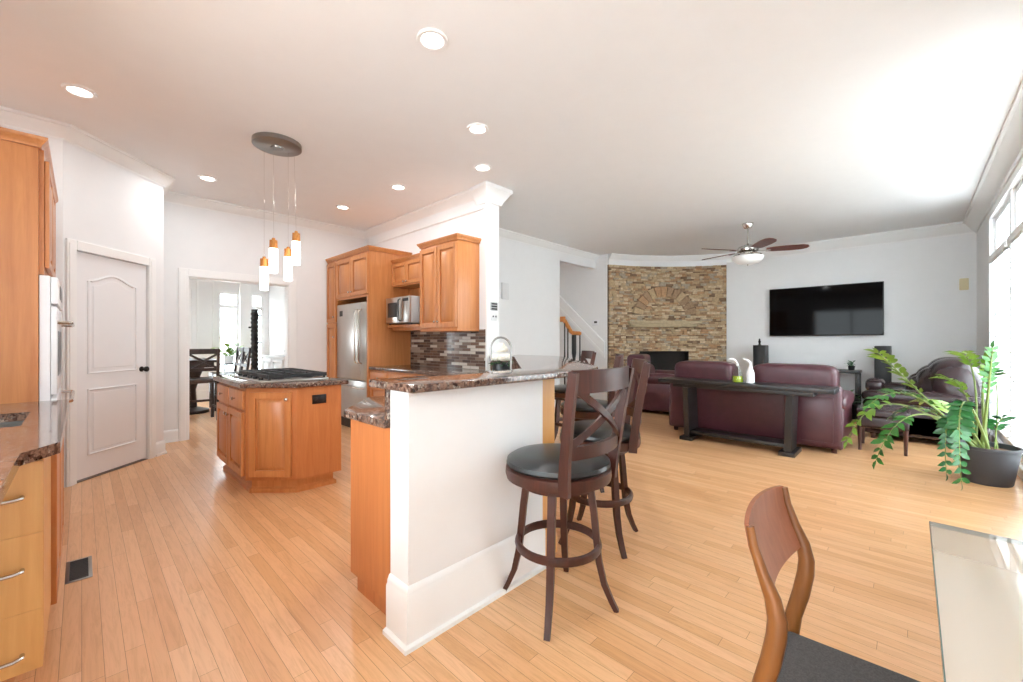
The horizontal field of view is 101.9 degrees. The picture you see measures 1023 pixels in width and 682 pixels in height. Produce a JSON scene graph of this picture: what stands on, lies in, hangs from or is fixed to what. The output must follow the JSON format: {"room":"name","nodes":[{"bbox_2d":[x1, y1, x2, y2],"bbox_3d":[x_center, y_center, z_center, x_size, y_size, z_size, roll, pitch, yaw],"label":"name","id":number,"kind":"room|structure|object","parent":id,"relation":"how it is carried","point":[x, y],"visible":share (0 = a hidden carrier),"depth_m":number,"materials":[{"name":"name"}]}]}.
{"room":"open-plan kitchen","nodes":[
{"label":"open-plan kitchen","id":0,"kind":"room"},
{"bbox_2d":[0,125,62,399],"bbox_3d":[-4.088,-0.285,3.267,0.120,3.050,0.760,0,0,44],"label":"wall","id":1,"kind":"structure","parent":0,"point":[56,145],"depth_m":3.48,"materials":[{"name":"paint"}]},
{"bbox_2d":[63,140,163,487],"bbox_3d":[-4.104,-0.285,4.019,0.600,3.050,1.068,0,0,-3],"label":"wall","id":2,"kind":"structure","parent":0,"point":[107,204],"depth_m":4.03,"materials":[{"name":"paint"}]},
{"bbox_2d":[65,238,155,486],"bbox_3d":[-3.789,0.182,3.978,0.026,2.115,0.930,0,0,-3],"label":"trim","id":3,"kind":"structure","parent":2,"relation":"attached to","point":[71,245],"depth_m":3.58,"materials":[{"name":"white paint"}]},
{"bbox_2d":[77,459,145,482],"bbox_3d":[-3.852,1.238,3.976,0.100,0.004,0.760,0,0,-3],"label":"trim","id":4,"kind":"structure","parent":2,"relation":"attached to","point":[140,460],"depth_m":3.93,"materials":[{"name":"brown wood"}]},
{"bbox_2d":[77,252,148,479],"bbox_3d":[-3.799,0.219,3.969,0.105,2.006,0.770,0,0,-3],"label":"door","id":5,"kind":"structure","parent":2,"relation":"in","point":[112,368],"depth_m":3.94,"materials":[{"name":"white paint"}]},
{"bbox_2d":[0,106,474,238],"bbox_3d":[-1.542,-1.750,3.262,6.350,0.120,4.050,0,0,44],"label":"trim","id":6,"kind":"structure","parent":2,"relation":"attached to","point":[11,118],"depth_m":5.03,"materials":[{"name":"white paint"}]},
{"bbox_2d":[189,279,268,399],"bbox_3d":[-6.470,-0.285,8.646,0.120,3.050,3.450,0,0,44],"label":"wall","id":7,"kind":"structure","parent":0,"point":[204,288],"depth_m":8.69,"materials":[{"name":"paint"}]},
{"bbox_2d":[189,289,190,357],"bbox_3d":[-6.709,0.030,8.384,0.060,2.180,0.380,0,0,44],"label":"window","id":8,"kind":"structure","parent":7,"relation":"in","point":[189,289],"depth_m":8.48,"materials":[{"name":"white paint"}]},
{"bbox_2d":[196,280,250,391],"bbox_3d":[-6.116,-0.285,8.854,0.100,3.050,0.960,0,0,44],"label":"trim","id":9,"kind":"structure","parent":7,"relation":"attached to","point":[244,289],"depth_m":9.05,"materials":[{"name":"white paint"}]},
{"bbox_2d":[219,291,237,371],"bbox_3d":[-6.133,0.030,8.981,0.060,2.180,0.360,0,0,44],"label":"window","id":10,"kind":"structure","parent":7,"relation":"in","point":[220,292],"depth_m":9.01,"materials":[{"name":"white paint"}]},
{"bbox_2d":[251,294,262,368],"bbox_3d":[-5.758,0.030,9.369,0.060,2.180,0.240,0,0,44],"label":"window","id":11,"kind":"structure","parent":7,"relation":"in","point":[260,308],"depth_m":9.42,"materials":[{"name":"white paint"}]},
{"bbox_2d":[164,202,365,430],"bbox_3d":[-3.381,-0.285,6.014,0.120,3.050,2.945,0,0,44],"label":"wall","id":12,"kind":"structure","parent":0,"point":[194,238],"depth_m":5.64,"materials":[{"name":"paint"}]},
{"bbox_2d":[178,268,295,440],"bbox_3d":[-3.693,0.165,5.673,0.146,2.150,1.370,0,0,44],"label":"trim","id":13,"kind":"structure","parent":12,"relation":"attached to","point":[183,273],"depth_m":5.22,"materials":[{"name":"white paint"}]},
{"bbox_2d":[269,286,284,354],"bbox_3d":[-4.100,-0.285,8.185,3.930,3.050,0.120,0,0,44],"label":"wall","id":14,"kind":"structure","parent":0,"point":[276,293],"depth_m":9.14,"materials":[{"name":"paint"}]},
{"bbox_2d":[366,209,484,328],"bbox_3d":[-1.299,-0.285,5.960,2.950,3.050,0.170,0,0,44],"label":"wall","id":15,"kind":"structure","parent":0,"point":[472,224],"depth_m":5.23,"materials":[{"name":"paint"}]},
{"bbox_2d":[388,253,420,330],"bbox_3d":[-1.309,-0.632,5.591,0.740,0.985,0.365,0,0,44],"label":"upper cabinet","id":16,"kind":"object","parent":15,"relation":"attached to","point":[405,270],"visible":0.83,"depth_m":5.53,"materials":[{"name":"brown wood"}]},
{"bbox_2d":[386,295,419,324],"bbox_3d":[-1.346,-0.393,5.502,0.580,0.354,0.454,0,0,44],"label":"microwave","id":17,"kind":"object","parent":16,"relation":"on","point":[404,309],"visible":0.77,"depth_m":5.28,"materials":[{"name":"grey metal"}]},
{"bbox_2d":[388,288,420,330],"bbox_3d":[-1.309,-0.440,5.591,0.740,0.600,0.365,0,0,44],"label":"shelf","id":18,"kind":"object","parent":16,"relation":"attached to","point":[412,291],"depth_m":5.59,"materials":[{"name":"brown wood"}]},
{"bbox_2d":[368,201,484,245],"bbox_3d":[-1.338,-1.630,5.863,2.830,0.140,0.024,0,0,44],"label":"trim","id":19,"kind":"structure","parent":15,"relation":"attached to","point":[470,207],"depth_m":5.65,"materials":[{"name":"white paint"}]},
{"bbox_2d":[411,329,484,369],"bbox_3d":[-0.875,0.101,5.424,1.595,0.478,0.011,0,0,44],"label":"backsplash","id":20,"kind":"structure","parent":15,"relation":"attached to","point":[466,350],"depth_m":5.34,"materials":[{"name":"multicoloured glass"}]},
{"bbox_2d":[417,233,480,331],"bbox_3d":[-0.780,-0.665,5.069,0.811,1.101,0.381,0,0,44],"label":"upper cabinet","id":21,"kind":"object","parent":15,"relation":"attached to","point":[449,264],"visible":1,"depth_m":4.86,"materials":[{"name":"brown wood"}]},
{"bbox_2d":[470,181,512,369],"bbox_3d":[-0.245,-0.285,4.942,0.299,3.050,0.439,0,0,44],"label":"column","id":22,"kind":"structure","parent":15,"relation":"attached to","point":[493,195],"depth_m":4.88,"materials":[{"name":"white paint"}]},
{"bbox_2d":[490,302,497,320],"bbox_3d":[-0.214,-0.349,4.902,0.021,0.216,0.114,0,0,44],"label":"light switch","id":23,"kind":"object","parent":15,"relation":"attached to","point":[493,305],"visible":1,"depth_m":4.90,"materials":[{"name":"grey plastic"}]},
{"bbox_2d":[390,380,542,585],"bbox_3d":[-0.173,0.723,2.037,0.140,1.035,0.850,0,0,44],"label":"wall","id":24,"kind":"structure","parent":0,"point":[452,497],"depth_m":1.85,"materials":[{"name":"paint"}]},
{"bbox_2d":[383,528,545,655],"bbox_3d":[-0.174,1.117,2.013,0.178,0.245,0.886,0,0,44],"label":"baseboard","id":25,"kind":"structure","parent":24,"relation":"attached to","point":[417,613],"depth_m":1.82,"materials":[{"name":"white paint"}]},
{"bbox_2d":[369,355,597,420],"bbox_3d":[0.106,0.255,3.368,1.091,0.170,3.631,0,0,7],"label":"countertop","id":26,"kind":"structure","parent":24,"relation":"on","point":[525,368],"depth_m":2.01,"materials":[{"name":"brown stone"}]},
{"bbox_2d":[0,0,1022,255],"bbox_3d":[-1.063,-1.870,6.587,12.520,0.120,14.000,0,0,44],"label":"ceiling","id":27,"kind":"structure","parent":0,"point":[630,127],"depth_m":3.18,"materials":[{"name":"paint"}]},
{"bbox_2d":[61,83,97,99],"bbox_3d":[-3.122,-1.803,3.001,0.184,0.014,0.184,0,0,44],"label":"recessed light","id":28,"kind":"object","parent":27,"relation":"in","point":[76,90],"visible":1,"depth_m":3.00,"materials":[{"name":"white paint"}]},
{"bbox_2d":[251,132,301,290],"bbox_3d":[-2.138,-1.139,3.789,0.400,1.339,0.400,0,0,44],"label":"pendant light","id":29,"kind":"object","parent":27,"relation":"hanging from","point":[272,143],"visible":1,"depth_m":3.74,"materials":[{"name":"glass"}]},
{"bbox_2d":[417,28,447,51],"bbox_3d":[-0.475,-1.803,2.488,0.184,0.014,0.184,0,0,44],"label":"recessed light","id":30,"kind":"object","parent":27,"relation":"in","point":[430,39],"visible":1,"depth_m":2.48,"materials":[{"name":"white paint"}]},
{"bbox_2d":[467,123,487,134],"bbox_3d":[-0.288,-1.803,3.531,0.184,0.014,0.184,0,0,44],"label":"recessed light","id":31,"kind":"object","parent":27,"relation":"in","point":[473,128],"visible":1,"depth_m":3.52,"materials":[{"name":"white paint"}]},
{"bbox_2d":[702,222,808,265],"bbox_3d":[3.679,-1.485,6.436,1.493,0.650,1.440,0,0,44],"label":"ceiling fan","id":32,"kind":"object","parent":27,"relation":"hanging from","point":[747,254],"visible":1,"depth_m":6.24,"materials":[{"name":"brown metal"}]},
{"bbox_2d":[15,400,1022,681],"bbox_3d":[-1.063,1.290,6.587,12.520,0.100,14.000,0,0,44],"label":"floor","id":33,"kind":"structure","parent":0,"point":[198,576],"depth_m":2.13,"materials":[{"name":"brown wood"}]},
{"bbox_2d":[0,456,50,681],"bbox_3d":[-1.929,0.810,1.301,0.518,0.860,0.632,0,0,44],"label":"base cabinet","id":34,"kind":"object","parent":33,"relation":"on","point":[25,509],"visible":0.98,"depth_m":1.35,"materials":[{"name":"brown wood"}]},
{"bbox_2d":[0,399,68,504],"bbox_3d":[-1.837,0.359,1.218,2.735,0.038,0.700,0,0,44],"label":"countertop","id":35,"kind":"structure","parent":34,"relation":"on","point":[41,434],"depth_m":1.53,"materials":[{"name":"brown stone"}]},
{"bbox_2d":[0,420,24,427],"bbox_3d":[-2.296,0.440,1.668,0.480,0.121,0.450,0,0,44],"label":"sink","id":36,"kind":"object","parent":35,"relation":"in","point":[13,423],"visible":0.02,"depth_m":1.95,"materials":[{"name":"metal"}]},
{"bbox_2d":[0,127,55,421],"bbox_3d":[-3.164,0.047,2.451,0.943,2.386,0.610,0,0,44],"label":"tall cabinet","id":37,"kind":"object","parent":33,"relation":"on","point":[27,179],"visible":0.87,"depth_m":2.30,"materials":[{"name":"brown wood"}]},
{"bbox_2d":[39,275,74,402],"bbox_3d":[-2.933,0.258,2.692,0.840,1.265,0.135,0,0,44],"label":"wall oven","id":38,"kind":"object","parent":37,"relation":"in","point":[51,323],"visible":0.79,"depth_m":2.39,"materials":[{"name":"white metal"}]},
{"bbox_2d":[50,437,63,605],"bbox_3d":[-2.464,0.822,1.829,0.975,0.837,0.648,0,0,44],"label":"base cabinet","id":39,"kind":"object","parent":33,"relation":"on","point":[57,460],"visible":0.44,"depth_m":1.73,"materials":[{"name":"brown wood"}]},
{"bbox_2d":[65,556,92,583],"bbox_3d":[-2.345,1.236,2.250,0.300,0.006,0.100,0,0,44],"label":"floor vent","id":40,"kind":"object","parent":33,"relation":"in","point":[79,569],"visible":1,"depth_m":2.24,"materials":[{"name":"metal"}]},
{"bbox_2d":[189,358,216,414],"bbox_3d":[-5.546,0.777,7.177,1.250,0.925,0.580,0,0,44],"label":"dining table","id":41,"kind":"object","parent":33,"relation":"on","point":[193,408],"visible":0.44,"depth_m":7.09,"materials":[{"name":"brown wood"}]},
{"bbox_2d":[189,349,219,419],"bbox_3d":[-4.855,0.679,6.482,0.490,1.122,0.440,0,0,44],"label":"chair","id":42,"kind":"object","parent":33,"relation":"on","point":[195,380],"visible":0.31,"depth_m":6.42,"materials":[{"name":"brown wood"}]},
{"bbox_2d":[209,347,242,407],"bbox_3d":[-5.323,0.679,7.761,0.440,1.122,0.490,0,0,44],"label":"chair","id":43,"kind":"object","parent":33,"relation":"on","point":[238,349],"visible":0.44,"depth_m":7.78,"materials":[{"name":"brown wood"}]},
{"bbox_2d":[220,363,234,370],"bbox_3d":[-5.860,0.851,8.616,0.320,0.781,0.334,0,0,44],"label":"plant stand","id":44,"kind":"object","parent":33,"relation":"on","point":[224,364],"visible":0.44,"depth_m":8.50,"materials":[{"name":"white wood"}]},
{"bbox_2d":[211,343,241,362],"bbox_3d":[-5.921,0.251,8.632,0.629,0.418,0.683,0,0,44],"label":"plant","id":45,"kind":"object","parent":44,"relation":"on","point":[228,358],"visible":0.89,"depth_m":8.55,"materials":[{"name":"green plant"}]},
{"bbox_2d":[213,347,250,410],"bbox_3d":[-4.963,0.679,7.385,0.440,1.122,0.490,0,0,44],"label":"chair","id":46,"kind":"object","parent":33,"relation":"on","point":[244,350],"visible":0.38,"depth_m":7.40,"materials":[{"name":"brown wood"}]},
{"bbox_2d":[248,309,260,369],"bbox_3d":[-4.316,0.355,6.976,0.400,1.770,0.400,0,0,44],"label":"coat stand","id":47,"kind":"object","parent":33,"relation":"on","point":[255,315],"visible":0.5,"depth_m":6.93,"materials":[{"name":"black metal"}]},
{"bbox_2d":[260,355,284,368],"bbox_3d":[-4.333,0.760,7.965,1.300,0.960,0.518,0,0,44],"label":"sideboard","id":48,"kind":"object","parent":33,"relation":"on","point":[269,361],"visible":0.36,"depth_m":7.75,"materials":[{"name":"white paint"}]},
{"bbox_2d":[217,382,340,492],"bbox_3d":[-2.272,0.809,3.893,1.522,0.862,0.706,0,0,44],"label":"base cabinet","id":49,"kind":"object","parent":33,"relation":"on","point":[270,440],"visible":1,"depth_m":3.40,"materials":[{"name":"orange wood"}]},
{"bbox_2d":[213,374,348,387],"bbox_3d":[-2.259,0.358,3.916,1.600,0.037,0.745,0,0,44],"label":"countertop","id":50,"kind":"structure","parent":49,"relation":"on","point":[229,379],"depth_m":3.44,"materials":[{"name":"brown stone"}]},
{"bbox_2d":[233,368,328,382],"bbox_3d":[-2.147,0.310,3.838,0.901,0.060,0.540,0,0,44],"label":"gas cooktop","id":51,"kind":"object","parent":50,"relation":"in","point":[278,374],"visible":1,"depth_m":3.64,"materials":[{"name":"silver metal"}]},
{"bbox_2d":[233,375,328,382],"bbox_3d":[-2.146,0.332,3.838,0.900,0.016,0.540,0,0,44],"label":"steel tray","id":52,"kind":"object","parent":51,"relation":"on","point":[255,378],"depth_m":3.55,"materials":[{"name":"silver metal"}]},
{"bbox_2d":[312,394,325,403],"bbox_3d":[-1.614,0.487,3.488,0.012,0.075,0.115,0,0,44],"label":"power outlet","id":53,"kind":"object","parent":49,"relation":"attached to","point":[316,398],"depth_m":3.49,"materials":[{"name":"black plastic"}]},
{"bbox_2d":[325,256,358,377],"bbox_3d":[-2.532,-0.013,6.548,0.340,2.506,0.686,0,0,44],"label":"tall cabinet","id":54,"kind":"object","parent":33,"relation":"on","point":[332,303],"visible":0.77,"depth_m":6.31,"materials":[{"name":"brown wood"}]},
{"bbox_2d":[337,301,366,427],"bbox_3d":[-2.087,0.352,6.070,0.935,1.775,0.667,0,0,44],"label":"refrigerator","id":55,"kind":"object","parent":33,"relation":"on","point":[351,318],"visible":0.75,"depth_m":5.85,"materials":[{"name":"metal"}]},
{"bbox_2d":[351,419,389,614],"bbox_3d":[-0.214,0.809,3.205,0.956,0.862,2.903,0,0,11],"label":"base cabinet","id":56,"kind":"object","parent":33,"relation":"on","point":[370,444],"visible":0.04,"depth_m":1.92,"materials":[{"name":"orange wood"}]},
{"bbox_2d":[344,365,491,427],"bbox_3d":[-0.593,0.358,4.006,1.601,0.037,4.276,0,0,-17],"label":"countertop","id":57,"kind":"structure","parent":56,"relation":"on","point":[371,410],"depth_m":2.29,"materials":[{"name":"brown stone"}]},
{"bbox_2d":[490,336,511,368],"bbox_3d":[-0.051,0.154,2.869,0.201,0.372,0.051,0,0,-1],"label":"kitchen faucet","id":58,"kind":"object","parent":57,"relation":"on","point":[501,337],"visible":0.61,"depth_m":2.86,"materials":[{"name":"metal"}]},
{"bbox_2d":[488,343,514,370],"bbox_3d":[-0.077,0.176,3.032,0.190,0.327,0.183,0,0,44],"label":"flower vase","id":59,"kind":"object","parent":57,"relation":"on","point":[498,365],"visible":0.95,"depth_m":2.99,"materials":[{"name":"glass"}]},
{"bbox_2d":[492,362,509,370],"bbox_3d":[-0.074,0.250,3.033,0.140,0.180,0.140,0,0,44],"label":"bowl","id":60,"kind":"object","parent":59,"relation":"on","point":[496,365],"depth_m":2.98,"materials":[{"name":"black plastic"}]},
{"bbox_2d":[335,245,411,396],"bbox_3d":[-2.036,-0.013,6.070,1.038,2.506,0.686,0,0,44],"label":"tall cabinet","id":61,"kind":"object","parent":33,"relation":"on","point":[363,274],"visible":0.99,"depth_m":5.70,"materials":[{"name":"brown wood"}]},
{"bbox_2d":[370,370,423,396],"bbox_3d":[-0.998,0.809,5.081,1.895,0.862,0.666,0,0,44],"label":"base cabinet","id":62,"kind":"object","parent":33,"relation":"on","point":[374,374],"visible":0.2,"depth_m":5.30,"materials":[{"name":"brown wood"}]},
{"bbox_2d":[543,379,556,555],"bbox_3d":[0.135,0.723,3.674,0.438,1.034,2.674,0,0,-7],"label":"panel","id":63,"kind":"object","parent":33,"relation":"on","point":[549,384],"visible":0.06,"depth_m":2.41,"materials":[{"name":"brown wood"}]},
{"bbox_2d":[503,366,633,641],"bbox_3d":[0.237,0.681,1.963,0.552,1.128,0.509,0,0,44],"label":"bar stool","id":64,"kind":"object","parent":33,"relation":"on","point":[567,469],"visible":1,"depth_m":1.80,"materials":[{"name":"brown wood"}]},
{"bbox_2d":[506,443,610,479],"bbox_3d":[0.222,0.554,1.978,0.492,0.060,0.492,0,0,44],"label":"seat cushion","id":65,"kind":"object","parent":64,"relation":"on","point":[536,461],"depth_m":1.82,"materials":[{"name":"black leather"}]},
{"bbox_2d":[560,316,581,383],"bbox_3d":[1.154,0.390,8.019,0.110,1.700,0.620,0,0,44],"label":"stair railing","id":66,"kind":"object","parent":33,"relation":"on","point":[562,319],"visible":0.61,"depth_m":7.99,"materials":[{"name":"brown wood"}]},
{"bbox_2d":[555,350,595,438],"bbox_3d":[0.686,0.681,4.894,0.552,1.128,0.509,0,0,-6],"label":"bar stool","id":67,"kind":"object","parent":33,"relation":"on","point":[560,390],"visible":0.27,"depth_m":4.78,"materials":[{"name":"brown wood"}]},
{"bbox_2d":[560,354,623,492],"bbox_3d":[0.700,0.681,3.649,0.552,1.128,0.509,0,0,14],"label":"bar stool","id":68,"kind":"object","parent":33,"relation":"on","point":[584,411],"visible":0.31,"depth_m":3.43,"materials":[{"name":"brown wood"}]},
{"bbox_2d":[560,399,615,411],"bbox_3d":[0.679,0.554,3.654,0.492,0.060,0.492,0,0,14],"label":"seat cushion","id":69,"kind":"object","parent":68,"relation":"on","point":[581,406],"depth_m":3.48,"materials":[{"name":"black leather"}]},
{"bbox_2d":[558,358,650,558],"bbox_3d":[0.577,0.681,2.616,0.552,1.128,0.509,0,0,9],"label":"bar stool","id":70,"kind":"object","parent":33,"relation":"on","point":[631,439],"visible":0.59,"depth_m":2.45,"materials":[{"name":"brown wood"}]},
{"bbox_2d":[560,420,639,441],"bbox_3d":[0.555,0.554,2.619,0.492,0.060,0.492,0,0,9],"label":"seat cushion","id":71,"kind":"object","parent":70,"relation":"on","point":[604,431],"depth_m":2.46,"materials":[{"name":"black leather"}]},
{"bbox_2d":[627,354,674,411],"bbox_3d":[2.656,0.740,7.509,1.020,1.000,1.150,0,0,30],"label":"armchair","id":72,"kind":"object","parent":33,"relation":"on","point":[657,395],"visible":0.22,"depth_m":7.03,"materials":[{"name":"red leather"}]},
{"bbox_2d":[627,354,654,372],"bbox_3d":[2.399,0.530,7.655,0.410,0.580,0.620,0,0,30],"label":"cushion","id":73,"kind":"object","parent":72,"relation":"on","point":[639,356],"depth_m":7.47,"materials":[{"name":"red leather"}]},
{"bbox_2d":[607,265,726,399],"bbox_3d":[3.252,-0.175,8.835,2.513,2.830,0.451,0,0,-2],"label":"stone fireplace","id":74,"kind":"object","parent":33,"relation":"on","point":[671,315],"visible":0.76,"depth_m":8.81,"materials":[{"name":"stone"}]},
{"bbox_2d":[658,377,838,457],"bbox_3d":[2.711,0.865,4.938,1.840,0.750,0.390,0,0,44],"label":"console table","id":75,"kind":"object","parent":33,"relation":"on","point":[689,386],"visible":1,"depth_m":4.78,"materials":[{"name":"black wood"}]},
{"bbox_2d":[743,358,754,382],"bbox_3d":[2.775,0.348,4.855,0.123,0.284,0.090,0,0,44],"label":"vase","id":76,"kind":"object","parent":75,"relation":"on","point":[750,375],"visible":0.99,"depth_m":4.82,"materials":[{"name":"white ceramic"}]},
{"bbox_2d":[753,345,767,366],"bbox_3d":[4.756,0.660,7.919,0.260,1.160,0.320,0,0,44],"label":"tower speaker","id":77,"kind":"object","parent":33,"relation":"on","point":[760,352],"visible":0.29,"depth_m":7.81},
{"bbox_2d":[669,360,853,453],"bbox_3d":[3.217,0.755,5.490,1.990,0.970,0.992,0,0,44],"label":"sofa","id":78,"kind":"object","parent":33,"relation":"on","point":[822,421],"visible":0.73,"depth_m":4.96,"materials":[{"name":"red leather"}]},
{"bbox_2d":[675,360,737,379],"bbox_3d":[2.659,0.545,5.655,0.750,0.550,0.410,0,0,44],"label":"cushion","id":79,"kind":"object","parent":78,"relation":"on","point":[720,370],"depth_m":5.47,"materials":[{"name":"red leather"}]},
{"bbox_2d":[753,363,839,386],"bbox_3d":[3.382,0.545,4.957,0.840,0.550,0.410,0,0,44],"label":"cushion","id":80,"kind":"object","parent":78,"relation":"on","point":[786,373],"depth_m":4.77,"materials":[{"name":"red leather"}]},
{"bbox_2d":[744,485,919,681],"bbox_3d":[0.856,0.831,0.939,0.543,0.819,0.406,0,0,44],"label":"dining chair","id":81,"kind":"object","parent":33,"relation":"on","point":[773,529],"visible":1,"depth_m":1.08,"materials":[{"name":"brown wood"}]},
{"bbox_2d":[838,369,861,404],"bbox_3d":[5.394,0.868,7.428,1.320,0.745,0.460,0,0,44],"label":"media stand","id":82,"kind":"object","parent":33,"relation":"on","point":[857,373],"visible":0.23,"depth_m":6.88,"materials":[{"name":"black wood"}]},
{"bbox_2d":[850,389,862,418],"bbox_3d":[5.378,1.011,6.680,0.474,0.457,0.530,0,0,44],"label":"leafy plant","id":83,"kind":"object","parent":33,"relation":"on","point":[855,404],"visible":0.11,"depth_m":6.54,"materials":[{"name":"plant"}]},
{"bbox_2d":[874,346,891,381],"bbox_3d":[6.007,0.660,6.710,0.260,1.160,0.320,0,0,44],"label":"tower speaker","id":84,"kind":"object","parent":33,"relation":"on","point":[880,370],"visible":0.33,"depth_m":6.60},
{"bbox_2d":[856,405,910,455],"bbox_3d":[4.259,1.000,4.756,0.460,0.480,0.500,0,0,44],"label":"ottoman","id":85,"kind":"object","parent":33,"relation":"on","point":[878,421],"visible":0.61,"depth_m":4.61,"materials":[{"name":"leather"}]},
{"bbox_2d":[856,405,910,418],"bbox_3d":[4.259,0.810,4.756,0.460,0.100,0.500,0,0,44],"label":"seat cushion","id":86,"kind":"object","parent":85,"relation":"on","point":[884,412],"depth_m":4.61,"materials":[{"name":"leather"}]},
{"bbox_2d":[861,357,989,441],"bbox_3d":[5.389,0.725,5.472,1.110,1.030,1.460,0,0,44],"label":"armchair","id":87,"kind":"object","parent":33,"relation":"on","point":[923,426],"visible":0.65,"depth_m":4.95,"materials":[{"name":"leather"}]},
{"bbox_2d":[865,378,884,389],"bbox_3d":[4.923,0.592,5.616,0.200,0.180,0.480,0,0,44],"label":"bolster cushion","id":88,"kind":"object","parent":87,"relation":"on","point":[871,383],"visible":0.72,"depth_m":5.46,"materials":[{"name":"leather"}]},
{"bbox_2d":[905,357,956,382],"bbox_3d":[5.769,0.610,5.578,0.710,0.800,0.680,0,0,44],"label":"cushion","id":89,"kind":"object","parent":87,"relation":"on","point":[931,362],"depth_m":5.61,"materials":[{"name":"leather"}]},
{"bbox_2d":[904,358,986,398],"bbox_3d":[5.380,0.610,5.175,0.710,0.800,0.960,0,0,44],"label":"cushion","id":90,"kind":"object","parent":87,"relation":"on","point":[933,388],"depth_m":4.88,"materials":[{"name":"leather"}]},
{"bbox_2d":[842,341,1022,489],"bbox_3d":[3.700,0.616,3.704,1.369,1.246,0.861,0,0,-18],"label":"plant","id":91,"kind":"object","parent":33,"relation":"on","point":[982,461],"visible":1,"depth_m":3.57,"materials":[{"name":"green plant"}]},
{"bbox_2d":[929,521,1022,681],"bbox_3d":[0.715,0.865,0.249,0.617,0.750,1.852,0,0,44],"label":"glass table","id":92,"kind":"object","parent":33,"relation":"on","point":[934,524],"visible":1,"depth_m":1.03,"materials":[{"name":"white"}]},
{"bbox_2d":[499,237,595,384],"bbox_3d":[0.313,-0.285,7.392,0.120,3.050,4.130,0,0,44],"label":"wall","id":93,"kind":"structure","parent":0,"point":[530,318],"depth_m":7.35,"materials":[{"name":"paint"}]},
{"bbox_2d":[501,282,508,299],"bbox_3d":[-0.103,-0.825,6.856,0.024,0.270,0.160,0,0,44],"label":"door chime","id":94,"kind":"object","parent":93,"relation":"attached to","point":[504,286],"visible":1,"depth_m":6.84,"materials":[{"name":"grey plastic"}]},
{"bbox_2d":[499,228,599,260],"bbox_3d":[0.806,-1.750,6.917,1.250,0.120,4.130,0,0,44],"label":"trim","id":95,"kind":"structure","parent":93,"relation":"attached to","point":[506,234],"depth_m":7.53,"materials":[{"name":"white paint"}]},
{"bbox_2d":[560,254,606,399],"bbox_3d":[0.653,-0.285,10.018,3.820,3.050,0.120,0,0,44],"label":"wall","id":96,"kind":"structure","parent":0,"point":[584,290],"depth_m":8.98,"materials":[{"name":"paint"}]},
{"bbox_2d":[560,296,604,357],"bbox_3d":[0.865,-1.157,9.692,2.980,3.017,0.055,0,0,44],"label":"trim","id":97,"kind":"structure","parent":96,"relation":"attached to","point":[566,309],"depth_m":9.01,"materials":[{"name":"white paint"}]},
{"bbox_2d":[607,254,726,266],"bbox_3d":[3.255,-1.701,8.807,2.513,0.218,0.308,0,0,-1],"label":"wall fireplace header","id":98,"kind":"structure","parent":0,"point":[609,262],"depth_m":8.84,"materials":[{"name":"paint"}]},
{"bbox_2d":[609,253,725,261],"bbox_3d":[3.256,-1.750,8.735,2.473,0.120,0.351,0,0,-1],"label":"trim","id":99,"kind":"structure","parent":98,"relation":"attached to","point":[612,256],"depth_m":8.79,"materials":[{"name":"white paint"}]},
{"bbox_2d":[726,233,976,403],"bbox_3d":[5.881,-0.285,7.472,3.760,3.050,0.120,0,0,44],"label":"wall","id":100,"kind":"structure","parent":0,"point":[927,315],"depth_m":7.07,"materials":[{"name":"paint"}]},
{"bbox_2d":[770,281,883,335],"bbox_3d":[5.652,-0.547,7.537,1.660,0.905,0.102,0,0,44],"label":"television","id":101,"kind":"object","parent":100,"relation":"attached to","point":[854,309],"visible":1,"depth_m":7.44,"materials":[{"name":"black plastic"}]},
{"bbox_2d":[724,80,1022,262],"bbox_3d":[1.468,-1.720,3.031,3.500,0.180,12.400,0,0,44],"label":"trim","id":102,"kind":"structure","parent":100,"relation":"attached to","point":[1008,147],"depth_m":5.49,"materials":[{"name":"white paint"}]},
{"bbox_2d":[959,278,968,289],"bbox_3d":[6.929,-0.870,6.355,0.100,0.180,0.029,0,0,44],"label":"sensor","id":103,"kind":"object","parent":100,"relation":"attached to","point":[963,282],"visible":1,"depth_m":6.34,"materials":[{"name":"beige plastic"}]},
{"bbox_2d":[977,151,1022,480],"bbox_3d":[2.806,-0.285,1.822,0.175,3.050,12.520,0,0,44],"label":"wall window","id":104,"kind":"structure","parent":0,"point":[982,233],"depth_m":5.08,"materials":[{"name":"paint"}]},
{"bbox_2d":[988,240,1008,438],"bbox_3d":[5.435,-0.015,4.622,0.058,2.010,1.220,0,0,44],"label":"window blind","id":105,"kind":"object","parent":104,"relation":"attached to","point":[1002,385],"visible":0.7,"depth_m":4.48,"materials":[{"name":"white paint"}]},
{"bbox_2d":[995,199,1008,444],"bbox_3d":[5.482,-0.180,4.576,0.070,2.640,1.300,0,0,44],"label":"window","id":106,"kind":"structure","parent":104,"relation":"attached to","point":[1002,219],"depth_m":4.77,"materials":[{"name":"white paint"}]},
{"bbox_2d":[1007,221,1022,456],"bbox_3d":[4.476,-0.015,3.629,0.058,2.010,1.220,0,0,44],"label":"window blind","id":107,"kind":"object","parent":104,"relation":"attached to","point":[1016,235],"visible":0.96,"depth_m":3.83,"materials":[{"name":"white paint"}]},
{"bbox_2d":[1016,178,1022,464],"bbox_3d":[4.524,-0.180,3.583,0.070,2.640,1.300,0,0,44],"label":"window","id":108,"kind":"structure","parent":104,"relation":"attached to","point":[1019,189],"depth_m":4.02,"materials":[{"name":"white paint"}]},
{"bbox_3d":[-4.100,-0.285,4.745,0.610,3.050,0.120,0,0,44],"label":"wall","id":109,"kind":"structure","parent":0,"visible":0},
{"bbox_2d":[156,429,177,456],"bbox_3d":[-3.972,1.165,4.789,0.207,0.150,0.761,0,0,-39],"label":"baseboard","id":110,"kind":"structure","parent":109,"relation":"attached to","point":[169,435],"depth_m":5.05,"materials":[{"name":"white paint"}]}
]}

